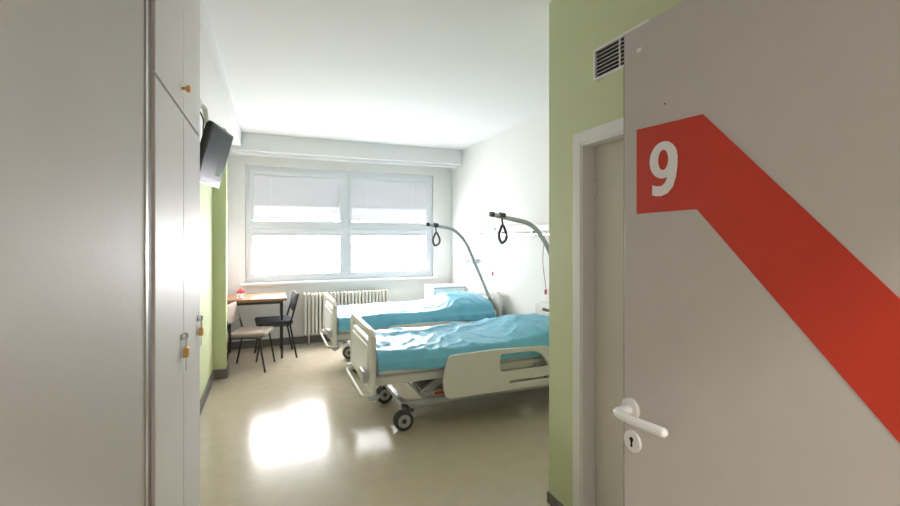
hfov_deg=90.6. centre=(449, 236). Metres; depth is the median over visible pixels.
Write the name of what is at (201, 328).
padlock
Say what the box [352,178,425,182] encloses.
box
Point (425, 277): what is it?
windowsill
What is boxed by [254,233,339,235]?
blind
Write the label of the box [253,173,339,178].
box
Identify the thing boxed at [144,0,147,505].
bead
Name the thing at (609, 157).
leaf
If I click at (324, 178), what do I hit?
blind cords
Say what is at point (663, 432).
lever tip
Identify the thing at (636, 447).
plate
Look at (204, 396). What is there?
baseboard
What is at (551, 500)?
baseboard
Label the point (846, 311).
decal
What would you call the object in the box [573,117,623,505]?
frame
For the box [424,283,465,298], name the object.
base cabinet
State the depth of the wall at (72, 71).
0.74 m
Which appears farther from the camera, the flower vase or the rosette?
the flower vase
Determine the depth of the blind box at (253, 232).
6.27 m
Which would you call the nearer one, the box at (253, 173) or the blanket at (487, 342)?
the blanket at (487, 342)
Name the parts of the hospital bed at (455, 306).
footboard, footboard post, mattress frame, mattress, rail, grab handle, headboard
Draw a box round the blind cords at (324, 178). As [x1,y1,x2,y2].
[324,178,324,218]
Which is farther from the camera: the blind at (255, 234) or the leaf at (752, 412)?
the blind at (255, 234)
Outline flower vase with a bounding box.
[236,288,244,298]
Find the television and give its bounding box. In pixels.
[200,120,232,187]
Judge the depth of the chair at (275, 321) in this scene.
5.49 m
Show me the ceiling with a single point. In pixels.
(444, 74)
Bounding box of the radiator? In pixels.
[303,289,388,344]
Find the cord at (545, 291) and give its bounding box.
[543,234,546,293]
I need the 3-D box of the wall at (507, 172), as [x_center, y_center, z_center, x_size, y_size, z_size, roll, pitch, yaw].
[0.982,0.090,5.045,0.200,2.820,4.580,0,0,-22]
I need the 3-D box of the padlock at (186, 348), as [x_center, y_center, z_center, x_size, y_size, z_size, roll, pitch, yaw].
[-1.070,0.461,1.800,0.024,0.148,0.060,0,0,-22]
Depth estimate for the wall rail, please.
5.32 m
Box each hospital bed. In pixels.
[320,222,501,372]
[346,211,548,430]
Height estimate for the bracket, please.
0.204 m
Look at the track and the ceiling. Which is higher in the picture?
the ceiling
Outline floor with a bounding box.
[200,340,550,505]
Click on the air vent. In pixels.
(608, 58)
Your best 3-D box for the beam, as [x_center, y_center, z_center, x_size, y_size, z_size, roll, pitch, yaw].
[-2.058,-1.235,3.892,0.220,0.170,3.640,0,0,-22]
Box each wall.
[0,0,143,505]
[200,108,212,398]
[227,154,451,341]
[452,111,548,315]
[549,0,683,505]
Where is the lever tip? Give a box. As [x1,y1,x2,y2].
[659,427,667,437]
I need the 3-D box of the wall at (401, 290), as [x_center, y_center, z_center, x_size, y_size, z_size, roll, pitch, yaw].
[-1.601,0.090,6.633,4.000,2.820,0.300,0,0,-22]
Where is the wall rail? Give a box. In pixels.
[466,224,548,235]
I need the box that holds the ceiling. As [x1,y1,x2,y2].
[205,0,551,149]
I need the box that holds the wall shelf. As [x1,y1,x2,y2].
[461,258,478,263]
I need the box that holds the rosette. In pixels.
[621,398,639,417]
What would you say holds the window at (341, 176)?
in the wall at (401, 290)
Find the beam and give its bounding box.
[200,0,240,145]
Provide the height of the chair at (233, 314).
0.736 m
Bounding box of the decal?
[637,114,899,442]
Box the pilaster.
[213,129,226,369]
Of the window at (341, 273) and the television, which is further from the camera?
the window at (341, 273)
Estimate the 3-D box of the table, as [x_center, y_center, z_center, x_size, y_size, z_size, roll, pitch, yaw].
[-2.462,1.125,5.638,0.720,0.750,0.620,0,0,-22]
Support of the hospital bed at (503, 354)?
on the floor
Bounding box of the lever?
[613,405,661,436]
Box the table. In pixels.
[227,292,286,358]
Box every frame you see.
[245,166,431,282]
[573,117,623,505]
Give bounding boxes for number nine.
[650,141,677,195]
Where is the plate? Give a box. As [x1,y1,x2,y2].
[624,430,641,452]
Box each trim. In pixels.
[148,0,150,505]
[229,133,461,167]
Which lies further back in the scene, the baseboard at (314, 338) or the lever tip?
the baseboard at (314, 338)
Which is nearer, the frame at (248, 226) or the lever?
the lever
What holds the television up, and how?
attached to the bracket
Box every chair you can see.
[227,302,274,372]
[254,290,298,361]
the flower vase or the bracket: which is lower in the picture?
the flower vase
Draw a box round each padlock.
[181,332,188,369]
[197,315,203,344]
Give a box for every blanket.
[337,291,494,330]
[363,313,548,371]
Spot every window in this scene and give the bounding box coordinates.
[250,170,343,224]
[250,229,343,278]
[348,175,428,225]
[348,229,428,274]
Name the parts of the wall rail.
rail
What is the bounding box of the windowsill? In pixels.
[240,276,437,285]
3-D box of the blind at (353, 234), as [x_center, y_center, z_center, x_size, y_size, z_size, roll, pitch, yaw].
[-0.913,-0.034,6.784,1.156,0.042,0.012,0,0,-22]
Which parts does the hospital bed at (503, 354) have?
footboard post, footboard, footboard post, mattress, mattress frame, frame, rail, grab handle, headboard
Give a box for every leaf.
[596,139,623,505]
[624,0,899,505]
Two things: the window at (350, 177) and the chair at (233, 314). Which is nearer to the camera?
the chair at (233, 314)
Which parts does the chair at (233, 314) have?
leg, backrest, leg, seat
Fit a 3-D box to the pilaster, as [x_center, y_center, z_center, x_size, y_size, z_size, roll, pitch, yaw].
[-2.465,0.175,4.774,0.125,2.650,0.140,0,0,-22]
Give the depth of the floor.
3.22 m
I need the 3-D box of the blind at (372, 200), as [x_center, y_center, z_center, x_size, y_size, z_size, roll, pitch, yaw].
[-0.913,-0.549,6.784,1.156,0.612,0.012,0,0,-22]
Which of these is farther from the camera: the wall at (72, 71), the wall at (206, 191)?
the wall at (206, 191)
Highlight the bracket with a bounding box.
[200,99,208,134]
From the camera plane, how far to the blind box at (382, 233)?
6.85 m
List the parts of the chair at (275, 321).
seat, leg, backrest, leg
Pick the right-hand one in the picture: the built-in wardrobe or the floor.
the floor
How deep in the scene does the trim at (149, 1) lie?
1.34 m
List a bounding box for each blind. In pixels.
[254,175,339,219]
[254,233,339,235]
[352,179,425,221]
[352,233,425,235]
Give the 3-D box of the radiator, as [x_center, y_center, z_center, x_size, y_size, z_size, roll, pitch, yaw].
[-1.455,1.140,6.406,1.241,0.720,0.130,0,0,-22]
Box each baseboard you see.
[200,370,213,414]
[214,369,227,379]
[227,334,349,349]
[547,491,563,505]
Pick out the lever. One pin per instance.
(623, 413)
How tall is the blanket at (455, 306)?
0.311 m
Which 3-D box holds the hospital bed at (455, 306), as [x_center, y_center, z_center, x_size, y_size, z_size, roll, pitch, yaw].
[-0.479,0.662,5.469,2.093,1.676,1.016,0,0,-22]
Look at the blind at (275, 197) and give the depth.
6.27 m
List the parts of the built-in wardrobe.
door, door, knob, door, door, panel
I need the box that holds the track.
[232,151,455,167]
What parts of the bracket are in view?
arm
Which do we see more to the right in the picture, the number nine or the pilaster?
the number nine
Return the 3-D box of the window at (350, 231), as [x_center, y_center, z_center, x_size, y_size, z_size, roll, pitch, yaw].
[-0.919,0.225,6.798,1.256,0.680,0.065,0,0,-22]
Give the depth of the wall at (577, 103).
2.36 m
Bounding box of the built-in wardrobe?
[151,0,199,505]
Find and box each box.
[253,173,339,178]
[253,232,340,232]
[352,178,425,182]
[382,233,425,233]
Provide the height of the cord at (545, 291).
0.660 m
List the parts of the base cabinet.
drawer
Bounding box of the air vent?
[593,20,648,81]

